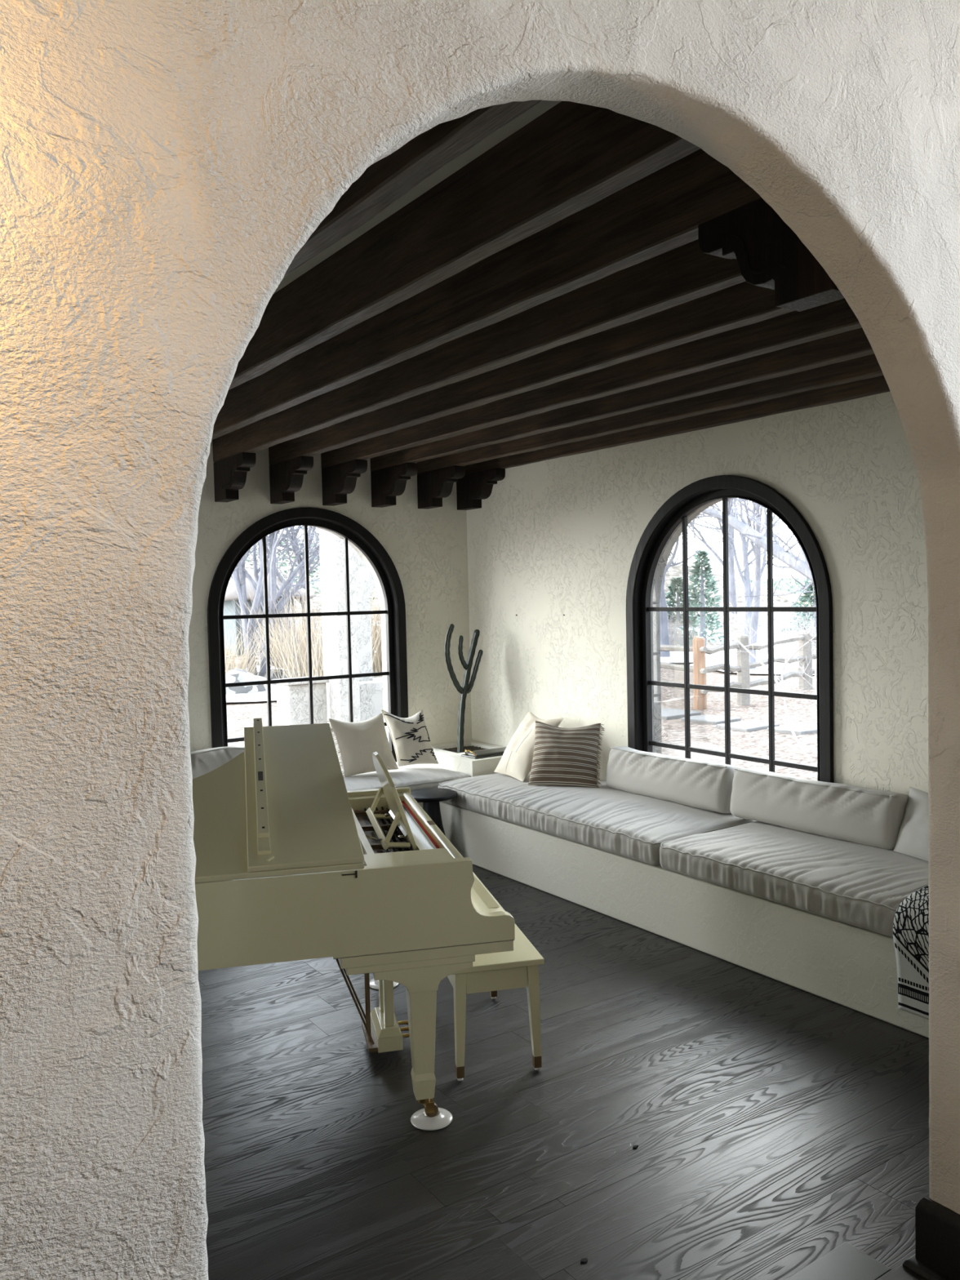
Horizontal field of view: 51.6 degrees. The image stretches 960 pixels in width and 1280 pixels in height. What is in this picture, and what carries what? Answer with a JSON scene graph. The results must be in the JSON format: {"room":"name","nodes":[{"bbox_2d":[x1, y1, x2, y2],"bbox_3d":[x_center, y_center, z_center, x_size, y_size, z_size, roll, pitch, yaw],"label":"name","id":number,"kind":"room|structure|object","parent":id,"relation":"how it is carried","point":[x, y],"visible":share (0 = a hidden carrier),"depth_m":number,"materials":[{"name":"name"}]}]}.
{"room":"hallway","nodes":[
{"label":"hallway","id":0,"kind":"room"},
{"bbox_2d":[187,440,471,751],"bbox_3d":[-2.572,0.108,7.205,6.224,3.700,0.170,-3,3,-34],"label":"wall","id":1,"kind":"structure","parent":0,"point":[428,548],"depth_m":8.42,"materials":[{"name":"beige paint"}]},
{"bbox_2d":[213,452,256,502],"bbox_3d":[-1.786,-1.178,7.235,0.107,0.294,0.597,-3,3,-34],"label":"corbel","id":2,"kind":"object","parent":1,"relation":"attached to","point":[230,473],"visible":1,"depth_m":7.20,"materials":[{"name":"black wood"}]},
{"bbox_2d":[269,456,313,504],"bbox_3d":[-1.421,-1.198,7.483,0.107,0.294,0.597,-3,3,-34],"label":"corbel","id":3,"kind":"object","parent":1,"relation":"attached to","point":[286,477],"visible":1,"depth_m":7.46,"materials":[{"name":"black wood"}]},
{"bbox_2d":[207,507,408,762],"bbox_3d":[-1.377,0.089,8.000,1.700,2.288,0.220,-3,3,-34],"label":"window","id":4,"kind":"structure","parent":1,"relation":"in","point":[385,575],"depth_m":7.99,"materials":[{"name":"black"}]},
{"bbox_2d":[321,459,367,506],"bbox_3d":[-1.056,-1.218,7.731,0.107,0.294,0.597,-3,3,-34],"label":"corbel","id":5,"kind":"object","parent":1,"relation":"attached to","point":[340,480],"visible":1,"depth_m":7.71,"materials":[{"name":"black wood"}]},
{"bbox_2d":[370,462,417,507],"bbox_3d":[-0.690,-1.238,7.980,0.107,0.294,0.597,-3,3,-34],"label":"corbel","id":6,"kind":"object","parent":1,"relation":"attached to","point":[387,483],"visible":1,"depth_m":7.97,"materials":[{"name":"black wood"}]},
{"bbox_2d":[417,465,465,509],"bbox_3d":[-0.324,-1.258,8.228,0.107,0.294,0.597,-3,3,-34],"label":"corbel","id":7,"kind":"object","parent":1,"relation":"attached to","point":[433,486],"visible":1,"depth_m":8.22,"materials":[{"name":"black wood"}]},
{"bbox_2d":[272,100,560,294],"bbox_3d":[-1.065,-1.556,4.698,6.394,0.150,5.922,-3,3,-34],"label":"ceiling","id":8,"kind":"structure","parent":0,"point":[543,106],"depth_m":3.08,"materials":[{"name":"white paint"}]},
{"bbox_2d":[283,99,542,277],"bbox_3d":[-1.461,-1.329,4.333,0.087,0.271,5.752,-3,3,-34],"label":"ceiling beam","id":9,"kind":"structure","parent":8,"relation":"attached to","point":[387,180],"depth_m":2.43,"materials":[{"name":"brown wood"}]},
{"bbox_2d":[228,101,700,390],"bbox_3d":[-1.082,-1.350,4.590,0.088,0.270,5.752,-3,3,-34],"label":"ceiling beam","id":10,"kind":"structure","parent":8,"relation":"attached to","point":[572,157],"depth_m":2.99,"materials":[{"name":"brown wood"}]},
{"bbox_2d":[212,239,745,462],"bbox_3d":[-0.351,-1.390,5.087,0.088,0.271,5.752,-3,3,-34],"label":"ceiling beam","id":11,"kind":"structure","parent":8,"relation":"attached to","point":[684,273],"depth_m":4.28,"materials":[{"name":"brown wood"}]},
{"bbox_2d":[211,148,761,439],"bbox_3d":[-0.716,-1.370,4.839,0.087,0.270,5.752,-3,3,-34],"label":"ceiling beam","id":12,"kind":"structure","parent":8,"relation":"attached to","point":[663,211],"depth_m":3.52,"materials":[{"name":"brown wood"}]},
{"bbox_2d":[268,280,795,465],"bbox_3d":[0.015,-1.410,5.335,0.088,0.270,5.752,-3,3,-34],"label":"ceiling beam","id":13,"kind":"structure","parent":8,"relation":"attached to","point":[744,304],"depth_m":4.72,"materials":[{"name":"brown wood"}]},
{"bbox_2d":[320,298,862,468],"bbox_3d":[0.381,-1.430,5.584,0.089,0.272,5.752,-3,3,-34],"label":"ceiling beam","id":14,"kind":"structure","parent":8,"relation":"attached to","point":[793,328],"depth_m":4.97,"materials":[{"name":"brown wood"}]},
{"bbox_2d":[369,328,874,471],"bbox_3d":[0.747,-1.450,5.832,0.090,0.271,5.752,-3,3,-34],"label":"ceiling beam","id":15,"kind":"structure","parent":8,"relation":"attached to","point":[854,344],"depth_m":5.42,"materials":[{"name":"brown wood"}]},
{"bbox_2d":[417,354,883,473],"bbox_3d":[1.113,-1.471,6.080,0.088,0.270,5.752,-3,3,-34],"label":"ceiling beam","id":16,"kind":"structure","parent":8,"relation":"attached to","point":[868,366],"depth_m":5.90,"materials":[{"name":"brown wood"}]},
{"bbox_2d":[464,375,889,474],"bbox_3d":[1.466,-1.490,6.320,0.057,0.270,5.752,-3,3,-34],"label":"ceiling beam","id":17,"kind":"structure","parent":8,"relation":"attached to","point":[876,385],"depth_m":6.34,"materials":[{"name":"brown wood"}]},
{"bbox_2d":[0,0,959,1279],"bbox_3d":[-0.016,-0.346,1.777,8.400,4.400,0.152,-3,3,-34],"label":"wall","id":18,"kind":"structure","parent":0,"point":[166,165],"depth_m":1.41,"materials":[{"name":"white paint"}]},
{"bbox_2d":[697,198,844,311],"bbox_3d":[0.784,-1.022,2.658,0.107,0.294,0.442,-3,3,-34],"label":"corbel","id":19,"kind":"object","parent":18,"relation":"attached to","point":[768,253],"visible":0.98,"depth_m":2.61,"materials":[{"name":"black wood"}]},
{"bbox_2d":[876,1258,924,1279],"bbox_3d":[0.431,1.825,2.177,2.070,0.007,0.218,-3,3,-34],"label":"trim","id":20,"kind":"structure","parent":18,"relation":"attached to","point":[898,1273],"depth_m":2.78,"materials":[{"name":"brown wood"}]},
{"bbox_2d":[902,1194,959,1279],"bbox_3d":[2.094,1.632,3.275,2.012,0.212,0.241,-3,3,-34],"label":"baseboard","id":21,"kind":"structure","parent":18,"relation":"attached to","point":[936,1256],"depth_m":2.75,"materials":[{"name":"black wood"}]},
{"bbox_2d":[198,864,928,1279],"bbox_3d":[-0.159,1.856,1.899,8.300,0.004,11.846,-3,3,-34],"label":"floor","id":22,"kind":"structure","parent":0,"point":[775,1126],"depth_m":3.62,"materials":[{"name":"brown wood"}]},
{"bbox_2d":[192,718,515,1117],"bbox_3d":[-0.913,1.079,4.153,1.800,1.338,1.479,-2,3,-13],"label":"grand piano","id":23,"kind":"object","parent":22,"relation":"on","point":[292,864],"visible":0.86,"depth_m":3.60,"materials":[{"name":"beige paint"}]},
{"bbox_2d":[364,848,453,866],"bbox_3d":[-0.263,0.856,3.718,0.330,0.076,0.235,-2,3,-13],"label":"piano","id":24,"kind":"object","parent":23,"relation":"attached to","point":[437,854],"depth_m":3.74,"materials":[{"name":"beige paint"}]},
{"bbox_2d":[369,978,399,989],"bbox_3d":[-0.481,1.704,4.961,0.156,0.027,0.156,-3,3,-34],"label":"cup","id":25,"kind":"object","parent":22,"relation":"on","point":[374,984],"visible":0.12,"depth_m":4.93,"materials":[{"name":"white ceramic"}]},
{"bbox_2d":[410,1107,453,1130],"bbox_3d":[-0.179,1.758,3.667,0.156,0.027,0.156,-3,3,-34],"label":"cup","id":26,"kind":"object","parent":22,"relation":"on","point":[420,1120],"visible":0.8,"depth_m":3.64,"materials":[{"name":"white"}]},
{"bbox_2d":[410,787,457,835],"bbox_3d":[-0.347,1.354,7.152,0.372,0.514,0.372,-3,3,-34],"label":"side table","id":27,"kind":"object","parent":22,"relation":"on","point":[430,797],"visible":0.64,"depth_m":7.09,"materials":[{"name":"black wood"}]},
{"bbox_2d":[447,924,544,1080],"bbox_3d":[-0.012,1.502,4.351,0.380,0.466,0.810,-2,3,-13],"label":"piano bench","id":28,"kind":"object","parent":22,"relation":"on","point":[492,972],"visible":0.56,"depth_m":3.99,"materials":[{"name":"beige paint"}]},
{"bbox_2d":[485,1167,596,1223],"bbox_3d":[0.201,1.785,3.200,0.380,0.002,0.090,-3,3,-34],"label":"floorboard","id":29,"kind":"structure","parent":22,"relation":"on","point":[516,1206],"depth_m":3.19,"materials":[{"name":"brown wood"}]},
{"bbox_2d":[580,1257,587,1262],"bbox_3d":[0.302,1.796,2.877,0.019,0.004,0.018,-1,3,13],"label":"chip","id":30,"kind":"object","parent":22,"relation":"on","point":[584,1260],"visible":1,"depth_m":2.87,"materials":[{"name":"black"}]},
{"bbox_2d":[417,801,928,1038],"bbox_3d":[-0.368,1.513,5.166,4.652,0.384,5.748,-3,3,-34],"label":"bench","id":31,"kind":"object","parent":22,"relation":"on","point":[853,967],"visible":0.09,"depth_m":5.26,"materials":[{"name":"white paint"}]},
{"bbox_2d":[341,762,471,791],"bbox_3d":[-1.413,1.149,7.321,2.675,0.186,0.950,-3,3,-34],"label":"seat cushion","id":32,"kind":"object","parent":31,"relation":"on","point":[415,776],"visible":0.07,"depth_m":7.54,"materials":[{"name":"grey fabric"}]},
{"bbox_2d":[190,746,244,778],"bbox_3d":[-1.746,0.933,7.459,1.401,0.310,0.271,-3,3,-33],"label":"cushion","id":33,"kind":"object","parent":32,"relation":"on","point":[203,762],"visible":0.14,"depth_m":7.20,"materials":[{"name":"grey fabric"}]},
{"bbox_2d":[326,712,398,777],"bbox_3d":[-0.909,0.811,7.695,0.535,0.447,0.203,-3,3,-34],"label":"throw pillow","id":34,"kind":"object","parent":32,"relation":"on","point":[357,742],"visible":0.93,"depth_m":7.63,"materials":[{"name":"beige fabric"}]},
{"bbox_2d":[381,709,439,766],"bbox_3d":[-0.559,0.775,7.954,0.451,0.455,0.158,-2,3,-10],"label":"throw pillow","id":35,"kind":"object","parent":32,"relation":"on","point":[410,737],"visible":1,"depth_m":7.91,"materials":[{"name":"beige fabric"}]},
{"bbox_2d":[427,740,504,777],"bbox_3d":[-0.064,1.040,8.274,0.615,0.251,0.925,-3,3,-34],"label":"planter box","id":36,"kind":"object","parent":31,"relation":"on","point":[447,757],"visible":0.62,"depth_m":7.96,"materials":[{"name":"white paint"}]},
{"bbox_2d":[444,623,483,752],"bbox_3d":[-0.124,0.408,8.218,0.393,1.095,0.066,-3,3,-37],"label":"cactus","id":37,"kind":"object","parent":36,"relation":"on","point":[466,687],"visible":0.98,"depth_m":8.19,"materials":[{"name":"black metal"}]},
{"bbox_2d":[461,746,506,759],"bbox_3d":[0.097,0.891,8.020,0.483,0.062,0.210,-3,3,-34],"label":"tray","id":38,"kind":"object","parent":36,"relation":"on","point":[499,751],"visible":0.61,"depth_m":7.93,"materials":[{"name":"grey"}]},
{"bbox_2d":[437,771,756,866],"bbox_3d":[0.722,1.126,6.750,0.993,0.186,2.315,-3,3,-34],"label":"seat cushion","id":39,"kind":"object","parent":31,"relation":"on","point":[633,826],"visible":0.82,"depth_m":6.27,"materials":[{"name":"grey fabric"}]},
{"bbox_2d":[493,711,563,782],"bbox_3d":[0.347,0.792,7.515,0.465,0.430,0.530,-3,3,-34],"label":"throw pillow","id":40,"kind":"object","parent":39,"relation":"on","point":[516,761],"visible":0.77,"depth_m":7.45,"materials":[{"name":"beige fabric"}]},
{"bbox_2d":[528,720,604,787],"bbox_3d":[0.624,0.818,7.087,0.532,0.444,0.280,0,3,18],"label":"throw pillow","id":41,"kind":"object","parent":39,"relation":"on","point":[566,757],"visible":0.99,"depth_m":7.03,"materials":[{"name":"fabric"}]},
{"bbox_2d":[605,746,742,813],"bbox_3d":[1.257,0.907,6.523,0.282,0.310,1.094,-3,3,-32],"label":"cushion","id":42,"kind":"object","parent":39,"relation":"on","point":[698,784],"visible":0.92,"depth_m":6.36,"materials":[{"name":"grey fabric"}]},
{"bbox_2d":[659,821,928,937],"bbox_3d":[2.041,1.188,4.811,0.995,0.184,2.355,-3,3,-34],"label":"seat cushion","id":43,"kind":"object","parent":31,"relation":"on","point":[863,886],"visible":0.76,"depth_m":4.93,"materials":[{"name":"grey fabric"}]},
{"bbox_2d":[729,767,908,849],"bbox_3d":[1.890,0.936,5.593,0.277,0.310,1.103,-3,3,-36],"label":"cushion","id":44,"kind":"object","parent":43,"relation":"on","point":[870,817],"visible":0.96,"depth_m":5.43,"materials":[{"name":"grey fabric"}]},
{"bbox_2d":[893,884,928,1019],"bbox_3d":[2.208,1.339,4.198,0.656,0.507,0.603,-3,3,-34],"label":"throw blanket","id":45,"kind":"object","parent":43,"relation":"on","point":[911,919],"visible":0.51,"depth_m":4.22,"materials":[{"name":"fabric"}]},
{"bbox_2d":[893,786,928,862],"bbox_3d":[2.271,0.933,4.918,0.221,0.305,0.546,-2,3,-22],"label":"throw pillow","id":46,"kind":"object","parent":43,"relation":"on","point":[913,839],"visible":0.48,"depth_m":5.00,"materials":[{"name":"grey fabric"}]},
{"bbox_2d":[466,391,928,795],"bbox_3d":[1.595,0.047,6.456,0.170,3.700,5.752,-3,3,-34],"label":"wall","id":47,"kind":"structure","parent":0,"point":[553,539],"depth_m":6.48,"materials":[{"name":"beige paint"}]},
{"bbox_2d":[456,468,505,510],"bbox_3d":[0.004,-1.276,8.451,0.107,0.294,0.597,-3,3,-34],"label":"corbel","id":48,"kind":"object","parent":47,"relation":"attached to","point":[473,487],"visible":0.98,"depth_m":8.44,"materials":[{"name":"black wood"}]},
{"bbox_2d":[626,475,833,782],"bbox_3d":[1.601,0.095,6.425,0.220,2.288,1.700,-3,3,-34],"label":"window","id":49,"kind":"structure","parent":47,"relation":"in","point":[655,546],"depth_m":6.48,"materials":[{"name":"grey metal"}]},
{"bbox_2d":[784,1241,891,1279],"bbox_3d":[0.296,1.823,2.309,1.995,0.006,0.148,-3,3,-34],"label":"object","id":50,"kind":"structure","parent":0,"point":[846,1261],"depth_m":2.81,"materials":[{"name":"grey wood"}]},
{"label":"outside","id":51,"kind":"structure","parent":0,"visible":0},
{"bbox_2d":[226,658,817,780],"bbox_3d":[24.944,0.189,30.296,65.146,0.077,62.000,-3,3,-34],"label":"ground","id":52,"kind":"structure","parent":51,"point":[240,715],"depth_m":16.42,"materials":[{"name":"snow"}]},
{"bbox_2d":[225,668,273,694],"bbox_3d":[-5.409,1.098,22.343,1.516,0.903,1.059,-3,3,-34],"label":"boulder","id":53,"kind":"object","parent":52,"relation":"on","point":[234,675],"visible":0.33,"depth_m":22.01,"materials":[{"name":"grey stone"}]},
{"bbox_2d":[231,525,320,675],"bbox_3d":[-5.723,-2.835,23.194,5.978,8.322,8.334,0,3,29],"label":"bare tree","id":54,"kind":"object","parent":52,"relation":"on","point":[240,584],"visible":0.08,"depth_m":24.21,"materials":[{"name":"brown plant"}]},
{"bbox_2d":[234,525,319,676],"bbox_3d":[-4.369,-2.681,23.861,7.063,7.888,8.959,-3,3,-34],"label":"bare tree","id":55,"kind":"object","parent":52,"relation":"on","point":[273,587],"visible":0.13,"depth_m":24.74,"materials":[{"name":"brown plant"}]},
{"bbox_2d":[262,669,297,684],"bbox_3d":[-4.905,1.077,24.416,1.304,0.729,0.898,-3,3,-34],"label":"boulder","id":56,"kind":"object","parent":52,"relation":"on","point":[264,674],"visible":0.27,"depth_m":24.09,"materials":[{"name":"grey stone"}]},
{"bbox_2d":[226,675,382,702],"bbox_3d":[-4.116,1.089,23.828,8.078,0.050,5.454,-3,3,-34],"label":"snow patch","id":57,"kind":"object","parent":52,"relation":"on","point":[261,695],"visible":0.04,"depth_m":21.16,"materials":[{"name":"white snow"}]},
{"bbox_2d":[224,622,281,675],"bbox_3d":[-6.020,0.333,23.631,3.211,1.579,1.608,-3,3,-34],"label":"brush","id":58,"kind":"object","parent":57,"relation":"on","point":[231,665],"visible":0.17,"depth_m":23.81,"materials":[{"name":"brown plant"}]},
{"bbox_2d":[223,570,381,679],"bbox_3d":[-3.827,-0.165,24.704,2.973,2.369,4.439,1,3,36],"label":"brush","id":59,"kind":"object","parent":57,"relation":"on","point":[315,666],"visible":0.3,"depth_m":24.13,"materials":[{"name":"brown plant"}]},
{"bbox_2d":[311,585,382,677],"bbox_3d":[-2.673,-0.343,25.654,3.922,2.581,2.294,-3,3,-26],"label":"brush","id":60,"kind":"object","parent":57,"relation":"on","point":[377,664],"visible":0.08,"depth_m":25.43,"materials":[{"name":"brown plant"}]},
{"bbox_2d":[324,529,360,768],"bbox_3d":[-1.691,-0.520,12.143,0.280,4.550,0.300,-3,3,-34],"label":"stucco pillar","id":61,"kind":"structure","parent":52,"relation":"on","point":[334,544],"depth_m":12.05,"materials":[{"name":"grey paint"}]},
{"bbox_2d":[319,528,375,726],"bbox_3d":[-0.900,-0.730,14.097,2.800,4.750,0.350,-3,3,-34],"label":"archway","id":62,"kind":"object","parent":52,"relation":"on","point":[366,584],"visible":0.17,"depth_m":13.43,"materials":[{"name":"grey"}]},
{"bbox_2d":[359,680,383,721],"bbox_3d":[-0.547,1.080,13.547,3.000,1.170,0.250,-3,3,-34],"label":"wall","id":63,"kind":"structure","parent":52,"relation":"on","point":[371,691],"depth_m":12.80,"materials":[{"name":"grey"}]},
{"bbox_2d":[372,589,381,659],"bbox_3d":[-1.791,-0.542,27.773,4.365,2.539,2.356,-3,3,-34],"label":"brush","id":64,"kind":"object","parent":52,"relation":"on","point":[374,589],"visible":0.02,"depth_m":27.38,"materials":[{"name":"grey plant"}]},
{"bbox_2d":[665,576,696,622],"bbox_3d":[8.235,-1.291,41.257,2.020,2.697,1.943,-2,3,-13],"label":"conifer","id":65,"kind":"object","parent":52,"relation":"on","point":[673,588],"visible":0.51,"depth_m":41.11,"materials":[{"name":"green plant"}]},
{"bbox_2d":[661,707,701,719],"bbox_3d":[3.234,1.287,17.186,0.907,0.090,0.913,-3,3,-34],"label":"flagstone","id":66,"kind":"object","parent":52,"relation":"on","point":[667,713],"visible":0.47,"depth_m":16.96,"materials":[{"name":"grey stone"}]},
{"bbox_2d":[666,604,720,646],"bbox_3d":[5.663,-0.451,34.647,6.177,1.771,3.825,-2,3,-15],"label":"brush","id":67,"kind":"object","parent":52,"relation":"on","point":[670,638],"visible":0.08,"depth_m":34.92,"materials":[{"name":"grey plant"}]},
{"bbox_2d":[692,635,706,709],"bbox_3d":[3.992,0.640,18.060,0.241,1.419,0.239,-3,3,-34],"label":"fence post","id":68,"kind":"object","parent":52,"relation":"on","point":[700,702],"visible":0.85,"depth_m":17.97,"materials":[{"name":"brown wood"}]},
{"bbox_2d":[660,644,706,652],"bbox_3d":[2.980,0.048,21.366,0.125,0.201,7.384,-2,3,-17],"label":"fence rail","id":69,"kind":"object","parent":68,"relation":"attached to","point":[663,647],"visible":0.23,"depth_m":18.78,"materials":[{"name":"grey wood"}]},
{"bbox_2d":[660,680,707,694],"bbox_3d":[2.996,0.762,21.401,0.125,0.188,7.384,-2,3,-17],"label":"fence rail","id":70,"kind":"object","parent":68,"relation":"attached to","point":[703,691],"visible":0.12,"depth_m":18.30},
{"bbox_2d":[660,662,707,674],"bbox_3d":[2.988,0.415,21.384,0.125,0.190,7.382,-2,3,-17],"label":"fence rail","id":71,"kind":"object","parent":68,"relation":"attached to","point":[665,665],"visible":0.23,"depth_m":18.79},
{"bbox_2d":[705,642,741,654],"bbox_3d":[4.447,0.158,18.316,1.177,0.201,0.125,-3,3,-31],"label":"fence rail","id":72,"kind":"object","parent":68,"relation":"attached to","point":[732,645],"visible":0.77,"depth_m":18.24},
{"bbox_2d":[706,663,741,672],"bbox_3d":[4.459,0.524,18.335,1.171,0.189,0.126,-3,3,-31],"label":"fence rail","id":73,"kind":"object","parent":68,"relation":"attached to","point":[721,666],"visible":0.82,"depth_m":18.27,"materials":[{"name":"grey wood"}]},
{"bbox_2d":[680,714,741,724],"bbox_3d":[3.786,1.317,16.280,0.715,0.090,0.784,-3,3,-34],"label":"flagstone","id":74,"kind":"object","parent":52,"relation":"on","point":[707,718],"visible":0.63,"depth_m":16.12,"materials":[{"name":"grey stone"}]},
{"bbox_2d":[688,502,738,613],"bbox_3d":[10.716,-6.496,43.440,8.616,12.974,8.626,-1,3,2],"label":"bare tree","id":75,"kind":"object","parent":52,"relation":"on","point":[731,560],"visible":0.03,"depth_m":43.62,"materials":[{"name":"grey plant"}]},
{"bbox_2d":[660,641,815,662],"bbox_3d":[8.434,0.281,35.059,15.911,0.050,10.526,-3,3,-34],"label":"snow patch","id":76,"kind":"object","parent":52,"relation":"on","point":[675,656],"visible":0.03,"depth_m":30.38,"materials":[{"name":"white snow"}]},
{"bbox_2d":[678,550,724,647],"bbox_3d":[7.443,-1.300,33.446,1.602,3.486,1.640,0,3,19],"label":"conifer","id":77,"kind":"object","parent":76,"relation":"on","point":[699,566],"visible":0.9,"depth_m":33.31,"materials":[{"name":"green plant"}]},
{"bbox_2d":[735,604,816,659],"bbox_3d":[10.388,-0.335,30.812,3.970,1.680,5.671,0,3,34],"label":"brush","id":78,"kind":"object","parent":76,"relation":"on","point":[786,632],"visible":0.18,"depth_m":30.34,"materials":[{"name":"grey plant"}]},
{"bbox_2d":[781,579,816,645],"bbox_3d":[11.546,-0.905,34.462,2.461,2.412,2.271,-2,3,-20],"label":"conifer","id":79,"kind":"object","parent":76,"relation":"on","point":[806,597],"visible":0.31,"depth_m":34.43,"materials":[{"name":"green plant"}]},
{"bbox_2d":[736,633,750,705],"bbox_3d":[4.935,0.592,18.628,0.251,1.420,0.249,-3,3,-34],"label":"fence post","id":80,"kind":"object","parent":52,"relation":"on","point":[743,657],"visible":0.72,"depth_m":18.53,"materials":[{"name":"grey wood"}]},
{"bbox_2d":[707,681,741,692],"bbox_3d":[4.470,0.872,18.353,1.181,0.187,0.126,-3,3,-31],"label":"fence rail","id":81,"kind":"object","parent":80,"relation":"attached to","point":[732,684],"visible":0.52,"depth_m":18.43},
{"bbox_2d":[748,635,804,649],"bbox_3d":[5.881,0.057,19.765,0.125,0.201,3.207,1,3,39],"label":"fence rail","id":82,"kind":"object","parent":80,"relation":"attached to","point":[791,638],"visible":0.77,"depth_m":19.82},
{"bbox_2d":[749,655,804,668],"bbox_3d":[5.890,0.423,19.784,0.125,0.190,3.204,1,3,39],"label":"fence rail","id":83,"kind":"object","parent":80,"relation":"attached to","point":[780,660],"visible":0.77,"depth_m":19.76,"materials":[{"name":"grey wood"}]},
{"bbox_2d":[750,671,804,687],"bbox_3d":[5.899,0.771,19.801,0.125,0.187,3.208,1,3,39],"label":"fence rail","id":84,"kind":"object","parent":80,"relation":"attached to","point":[792,673],"visible":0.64,"depth_m":19.84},
{"bbox_2d":[712,497,776,669],"bbox_3d":[6.043,-4.323,24.025,8.842,10.672,6.399,1,3,36],"label":"bare tree","id":85,"kind":"object","parent":52,"relation":"on","point":[754,619],"visible":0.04,"depth_m":24.98,"materials":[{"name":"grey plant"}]},
{"bbox_2d":[715,720,779,732],"bbox_3d":[4.133,1.351,15.400,0.776,0.090,0.686,-3,3,-34],"label":"flagstone","id":86,"kind":"object","parent":52,"relation":"on","point":[745,726],"visible":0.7,"depth_m":15.26,"materials":[{"name":"grey stone"}]},
{"bbox_2d":[687,497,815,615],"bbox_3d":[5.114,-2.050,17.882,4.185,6.777,8.458,-3,3,-29],"label":"leaning tree","id":87,"kind":"object","parent":52,"relation":"on","point":[793,562],"visible":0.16,"depth_m":17.24,"materials":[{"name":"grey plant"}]},
{"bbox_2d":[689,659,816,675],"bbox_3d":[8.248,0.699,26.270,4.348,0.050,5.101,-2,3,-11],"label":"snow patch","id":88,"kind":"object","parent":52,"relation":"on","point":[778,668],"visible":0.17,"depth_m":25.77,"materials":[{"name":"white snow"}]},
{"bbox_2d":[702,574,817,755],"bbox_3d":[3.850,0.328,13.123,1.370,2.330,2.532,-3,3,-31],"label":"sapling","id":89,"kind":"object","parent":52,"relation":"on","point":[780,689],"visible":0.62,"depth_m":12.91,"materials":[{"name":"grey plant"}]},
{"bbox_2d":[750,577,809,594],"bbox_3d":[18.018,-2.378,60.593,2.000,2.700,40.000,-3,3,-34],"label":"roof","id":90,"kind":"object","parent":52,"relation":"on","point":[783,586],"visible":0.11,"depth_m":58.64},
{"bbox_2d":[766,723,817,734],"bbox_3d":[4.840,1.355,14.966,0.864,0.090,0.629,-3,3,-34],"label":"flagstone","id":91,"kind":"object","parent":52,"relation":"on","point":[798,728],"visible":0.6,"depth_m":14.79,"materials":[{"name":"grey stone"}]},
{"bbox_2d":[796,630,812,689],"bbox_3d":[6.854,0.471,20.958,0.312,1.355,0.309,-3,3,-34],"label":"fence post","id":92,"kind":"object","parent":52,"relation":"on","point":[806,650],"visible":0.72,"depth_m":20.84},
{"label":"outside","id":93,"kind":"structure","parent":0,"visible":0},
{"label":"ground","id":94,"kind":"structure","parent":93,"visible":0},
{"bbox_2d":[271,676,328,725],"bbox_3d":[-2.201,1.120,12.332,0.580,1.280,0.500,-3,3,-34],"label":"stone pier","id":95,"kind":"structure","parent":94,"relation":"on","point":[292,698],"depth_m":12.14,"materials":[{"name":"grey stone"}]},
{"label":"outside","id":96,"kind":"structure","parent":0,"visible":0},
{"bbox_2d":[224,533,812,675],"bbox_3d":[-1.217,-2.256,39.034,40.000,5.989,26.000,-3,3,-34],"label":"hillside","id":97,"kind":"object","parent":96,"point":[676,571],"visible":0.02,"depth_m":42.71,"materials":[{"name":"white snow"}]},
{"bbox_2d":[223,571,314,655],"bbox_3d":[-6.445,-0.546,28.873,2.700,2.950,2.000,-3,3,-34],"label":"hut","id":98,"kind":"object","parent":97,"relation":"on","point":[228,625],"visible":0.21,"depth_m":28.16,"materials":[{"name":"grey"}]},
{"bbox_2d":[244,526,320,595],"bbox_3d":[-6.935,-4.383,31.942,4.054,7.549,3.924,0,3,29],"label":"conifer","id":99,"kind":"object","parent":97,"relation":"on","point":[312,572],"visible":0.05,"depth_m":32.25,"materials":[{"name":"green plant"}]},
{"bbox_2d":[251,525,319,658],"bbox_3d":[-5.114,-4.090,28.321,7.718,9.418,6.120,-4,4,-44],"label":"bare tree","id":100,"kind":"object","parent":97,"relation":"on","point":[300,558],"visible":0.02,"depth_m":28.64,"materials":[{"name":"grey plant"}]},
{"bbox_2d":[279,527,378,610],"bbox_3d":[-4.996,-4.215,34.058,5.140,8.524,5.469,-1,3,16],"label":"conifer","id":101,"kind":"object","parent":97,"relation":"on","point":[285,563],"visible":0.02,"depth_m":34.22,"materials":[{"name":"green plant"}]},
{"bbox_2d":[659,501,737,657],"bbox_3d":[5.634,-3.942,30.204,5.638,9.350,6.755,-2,3,-21],"label":"bare tree","id":102,"kind":"object","parent":97,"relation":"on","point":[664,640],"visible":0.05,"depth_m":30.60,"materials":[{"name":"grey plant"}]},
{"bbox_2d":[693,498,795,639],"bbox_3d":[9.959,-4.424,33.907,7.931,9.765,7.374,1,4,41],"label":"bare tree","id":103,"kind":"object","parent":97,"relation":"on","point":[746,576],"visible":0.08,"depth_m":34.13,"materials":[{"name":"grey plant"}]},
{"bbox_2d":[773,593,813,605],"bbox_3d":[15.878,-1.895,47.656,0.100,0.650,13.000,-3,3,-34],"label":"wall","id":104,"kind":"structure","parent":97,"relation":"on","point":[792,597],"depth_m":48.46,"materials":[{"name":"beige"}]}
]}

